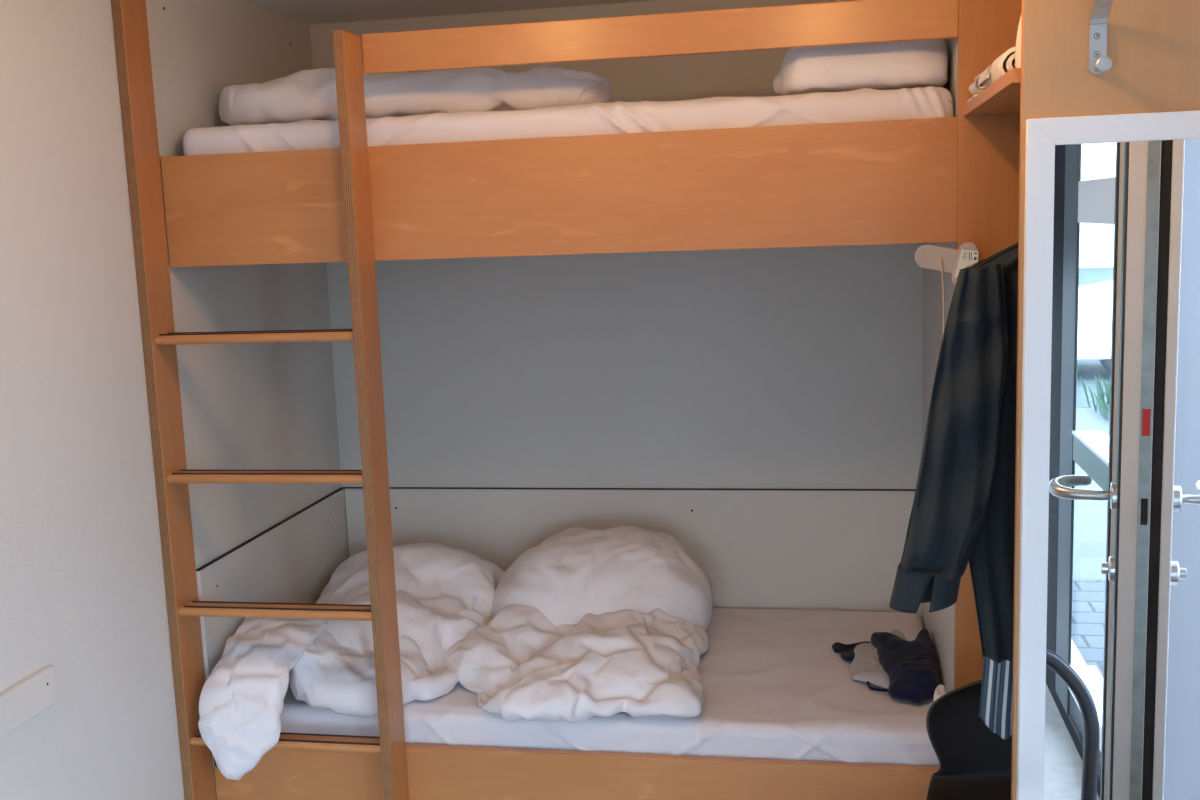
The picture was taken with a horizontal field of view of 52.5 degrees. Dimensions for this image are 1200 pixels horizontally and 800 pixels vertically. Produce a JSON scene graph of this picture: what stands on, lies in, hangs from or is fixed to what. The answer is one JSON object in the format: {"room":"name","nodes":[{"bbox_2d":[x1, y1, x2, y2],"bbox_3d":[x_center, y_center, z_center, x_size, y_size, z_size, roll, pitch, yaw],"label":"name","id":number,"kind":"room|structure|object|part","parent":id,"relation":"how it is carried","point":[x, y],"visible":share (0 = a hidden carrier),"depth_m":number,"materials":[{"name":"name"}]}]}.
{"room":"dormitory","nodes":[
{"label":"dormitory","id":0,"kind":"room"},
{"bbox_2d":[0,0,341,799],"bbox_3d":[-1.555,0.375,1.636,0.177,2.515,5.880,-1,9,11],"label":"wall","id":1,"kind":"structure","parent":0,"point":[83,595],"depth_m":3.05,"materials":[{"name":"white paint"}]},
{"bbox_2d":[0,665,57,737],"bbox_3d":[-1.375,0.748,2.187,0.021,0.089,1.265,-1,9,11],"label":"board","id":2,"kind":"object","parent":1,"relation":"attached to","point":[32,695],"visible":1,"depth_m":2.70,"materials":[{"name":"white paint"}]},
{"bbox_2d":[196,488,349,766],"bbox_3d":[-1.020,0.686,3.961,0.015,0.584,1.060,-1,9,11],"label":"wall panel","id":3,"kind":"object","parent":1,"relation":"attached to","point":[287,562],"depth_m":3.89,"materials":[{"name":"grey plastic"}]},
{"bbox_2d":[242,0,656,24],"bbox_3d":[-0.290,-0.930,1.199,2.990,0.100,5.880,-1,9,11],"label":"ceiling","id":4,"kind":"structure","parent":0,"point":[310,12],"depth_m":3.95,"materials":[{"name":"white paint"}]},
{"bbox_2d":[310,0,922,488],"bbox_3d":[0.403,-0.072,4.176,2.800,2.515,0.100,-1,9,11],"label":"wall","id":5,"kind":"structure","parent":0,"point":[794,367],"depth_m":4.15,"materials":[{"name":"grey paint"}]},
{"bbox_2d":[342,487,922,622],"bbox_3d":[0.078,0.598,4.279,2.050,0.584,0.019,-1,9,11],"label":"wall panel","id":6,"kind":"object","parent":5,"relation":"attached to","point":[780,549],"depth_m":4.19,"materials":[{"name":"grey plastic"}]},
{"bbox_2d":[923,38,957,692],"bbox_3d":[0.984,0.006,3.499,0.030,2.515,1.030,-1,9,11],"label":"wall","id":7,"kind":"structure","parent":0,"point":[939,625],"depth_m":3.45,"materials":[{"name":"grey paint"}]},
{"bbox_3d":[-0.194,1.655,1.580,2.990,0.100,5.880,-1,9,11],"label":"floor","id":8,"kind":"structure","parent":0,"visible":0},
{"bbox_2d":[111,0,958,799],"bbox_3d":[-0.066,0.028,3.619,2.079,2.514,1.179,-1,9,11],"label":"bunk bed","id":9,"kind":"object","parent":8,"relation":"on","point":[356,203],"visible":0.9,"depth_m":3.12,"materials":[{"name":"brown wood"}]},
{"bbox_2d":[183,86,953,155],"bbox_3d":[-0.053,-0.735,3.561,2.011,0.177,1.022,-1,9,11],"label":"mattress","id":10,"kind":"object","parent":9,"relation":"on","point":[864,104],"visible":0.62,"depth_m":3.06,"materials":[{"name":"white fabric"}]},
{"bbox_2d":[221,66,611,124],"bbox_3d":[-0.530,-0.861,3.405,1.133,0.152,0.312,-1,9,11],"label":"duvet","id":11,"kind":"object","parent":10,"relation":"on","point":[308,95],"visible":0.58,"depth_m":3.27,"materials":[{"name":"white fabric"}]},
{"bbox_2d":[772,39,946,94],"bbox_3d":[0.676,-0.896,3.216,0.435,0.189,0.558,-1,9,11],"label":"pillow","id":12,"kind":"object","parent":10,"relation":"on","point":[908,64],"visible":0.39,"depth_m":2.96,"materials":[{"name":"white fabric"}]},
{"bbox_2d":[280,608,938,766],"bbox_3d":[-0.005,0.864,3.798,2.034,0.163,1.016,-1,9,11],"label":"mattress","id":13,"kind":"object","parent":9,"relation":"on","point":[777,686],"visible":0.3,"depth_m":3.37,"materials":[{"name":"white fabric"}]},
{"bbox_2d":[199,545,506,781],"bbox_3d":[-0.690,0.749,3.795,0.666,0.401,1.194,-1,9,11],"label":"duvet","id":14,"kind":"object","parent":13,"relation":"on","point":[443,593],"visible":0.73,"depth_m":3.46,"materials":[{"name":"white fabric"}]},
{"bbox_2d":[455,526,710,725],"bbox_3d":[-0.061,0.628,3.732,0.836,0.343,1.085,-1,9,11],"label":"duvet","id":15,"kind":"object","parent":13,"relation":"on","point":[612,620],"visible":0.99,"depth_m":3.60,"materials":[{"name":"white fabric"}]},
{"bbox_2d":[850,643,889,688],"bbox_3d":[0.795,0.773,3.577,0.119,0.027,0.359,-1,9,11],"label":"garment","id":16,"kind":"object","parent":13,"relation":"on","point":[866,666],"visible":0.73,"depth_m":3.51,"materials":[{"name":"grey fabric"}]},
{"bbox_2d":[833,630,939,701],"bbox_3d":[0.830,0.752,3.553,0.292,0.072,0.522,-1,9,11],"label":"garment","id":17,"kind":"object","parent":13,"relation":"on","point":[911,667],"visible":0.94,"depth_m":3.46,"materials":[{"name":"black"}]},
{"bbox_2d":[889,629,908,640],"bbox_3d":[0.913,0.744,3.659,0.053,0.050,0.259,-2,8,2],"label":"garment","id":18,"kind":"object","parent":13,"relation":"on","point":[897,633],"visible":0.09,"depth_m":3.72,"materials":[{"name":"grey fabric"}]},
{"bbox_2d":[933,686,945,702],"bbox_3d":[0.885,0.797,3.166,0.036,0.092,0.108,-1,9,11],"label":"pillow","id":19,"kind":"object","parent":13,"relation":"on","point":[940,690],"visible":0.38,"depth_m":3.15,"materials":[{"name":"white fabric"}]},
{"bbox_3d":[0.117,-0.890,2.973,1.465,0.099,0.024,-1,9,11],"label":"guard rail","id":20,"kind":"part","parent":9,"relation":"part of","materials":[{"name":"brown wood"}]},
{"bbox_2d":[926,680,1011,799],"bbox_3d":[0.917,1.030,2.655,0.406,0.742,0.446,-1,9,11],"label":"chair","id":21,"kind":"object","parent":8,"relation":"on","point":[975,763],"visible":0.41,"depth_m":2.80,"materials":[{"name":"black plastic"}]},
{"bbox_2d":[954,0,1199,799],"bbox_3d":[1.082,0.143,2.551,0.568,2.513,0.802,-1,9,11],"label":"wardrobe","id":22,"kind":"object","parent":8,"relation":"on","point":[1153,46],"visible":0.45,"depth_m":2.15,"materials":[{"name":"brown wood"}]},
{"bbox_2d":[914,242,978,332],"bbox_3d":[0.828,-0.223,2.910,0.144,0.304,0.041,-1,9,11],"label":"wall fitting","id":23,"kind":"object","parent":22,"relation":"attached to","point":[932,257],"visible":0.92,"depth_m":2.89,"materials":[{"name":"beige plastic"}]},
{"bbox_3d":[0.822,-0.335,2.901,0.138,0.075,0.012,-1,9,11],"label":"arm","id":24,"kind":"part","parent":23,"relation":"part of","materials":[{"name":"beige plastic"}]},
{"bbox_3d":[0.820,-0.205,2.912,0.014,0.269,0.004,-1,9,11],"label":"cord","id":25,"kind":"part","parent":23,"relation":"part of","materials":[{"name":"beige plastic"}]},
{"bbox_3d":[0.862,-0.320,2.877,0.060,0.105,0.014,-1,9,11],"label":"arm","id":26,"kind":"part","parent":23,"relation":"part of","materials":[{"name":"beige plastic"}]},
{"bbox_2d":[978,64,993,87],"bbox_3d":[0.836,-0.683,2.565,0.057,0.050,0.142,-1,9,11],"label":"towel","id":27,"kind":"object","parent":22,"relation":"on","point":[985,77],"visible":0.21,"depth_m":2.55,"materials":[{"name":"beige fabric"}]},
{"bbox_3d":[1.152,0.085,2.930,0.568,2.513,0.023,-1,9,11],"label":"panel","id":28,"kind":"part","parent":22,"relation":"part of","materials":[{"name":"brown wood"}]},
{"bbox_2d":[964,68,1020,115],"bbox_3d":[1.059,-0.625,2.436,0.556,0.025,0.759,-1,9,11],"label":"shelf","id":29,"kind":"object","parent":22,"relation":"attached to","point":[1002,97],"depth_m":2.49,"materials":[{"name":"brown wood"}]},
{"bbox_2d":[990,47,1015,81],"bbox_3d":[0.816,-0.660,2.413,0.065,0.068,0.142,-1,9,11],"label":"towel","id":30,"kind":"object","parent":22,"relation":"on","point":[999,67],"visible":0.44,"depth_m":2.37,"materials":[{"name":"beige fabric"}]},
{"bbox_2d":[1015,13,1021,67],"bbox_3d":[0.845,-0.675,2.195,0.164,0.158,0.219,-1,9,11],"label":"towel","id":31,"kind":"object","parent":22,"relation":"on","point":[1018,39],"visible":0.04,"depth_m":2.25,"materials":[{"name":"beige fabric"}]},
{"bbox_2d":[1088,0,1112,74],"bbox_3d":[0.838,-0.616,2.022,0.030,0.136,0.088,-1,9,11],"label":"coat hook","id":32,"kind":"object","parent":22,"relation":"attached to","point":[1098,61],"visible":1,"depth_m":2.06,"materials":[{"name":"grey metal"}]},
{"bbox_3d":[0.846,-0.596,2.065,0.029,0.084,0.005,-1,9,11],"label":"plate","id":33,"kind":"part","parent":32,"relation":"part of","materials":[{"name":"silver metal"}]},
{"bbox_3d":[0.836,-0.657,2.015,0.029,0.052,0.088,-1,9,11],"label":"arm","id":34,"kind":"part","parent":32,"relation":"part of","materials":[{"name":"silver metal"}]},
{"bbox_3d":[0.846,-0.565,2.048,0.025,0.025,0.039,-1,9,11],"label":"knob","id":35,"kind":"part","parent":32,"relation":"part of","materials":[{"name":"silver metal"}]},
{"bbox_2d":[1016,110,1199,799],"bbox_3d":[1.018,0.273,2.159,0.516,1.536,0.022,-1,9,11],"label":"mirror","id":36,"kind":"object","parent":22,"relation":"attached to","point":[1109,648],"visible":1,"depth_m":2.15,"materials":[{"name":"white paint"}]},
{"bbox_3d":[0.905,-0.683,2.738,0.142,0.011,0.193,-1,9,11],"label":"towel","id":37,"kind":"object","parent":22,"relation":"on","visible":0},
{"bbox_2d":[969,74,985,94],"bbox_3d":[0.869,-0.719,2.775,0.039,0.041,0.112,-1,9,11],"label":"towel","id":38,"kind":"object","parent":37,"relation":"on","point":[974,88],"visible":0.62,"depth_m":2.76,"materials":[{"name":"beige fabric"}]},
{"bbox_3d":[0.978,-0.355,2.369,0.386,0.242,0.012,-1,9,11],"label":"clothes hanger","id":39,"kind":"object","parent":22,"relation":"hanging from","visible":0},
{"bbox_2d":[889,242,1018,662],"bbox_3d":[0.917,0.106,2.440,0.668,0.868,0.136,-2,8,2],"label":"jacket","id":40,"kind":"object","parent":39,"relation":"hanging from","point":[963,510],"visible":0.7,"depth_m":2.42,"materials":[{"name":"grey fabric"}]},
{"bbox_3d":[0.999,-0.357,2.483,0.386,0.274,0.012,-1,9,11],"label":"clothes hanger","id":41,"kind":"object","parent":22,"relation":"hanging from","visible":0},
{"bbox_2d":[979,656,1012,739],"bbox_3d":[1.021,0.212,2.567,0.415,1.060,0.103,-1,9,11],"label":"shirt","id":42,"kind":"object","parent":41,"relation":"hanging from","point":[997,680],"visible":0.02,"depth_m":2.64,"materials":[{"name":"fabric"}]}
]}

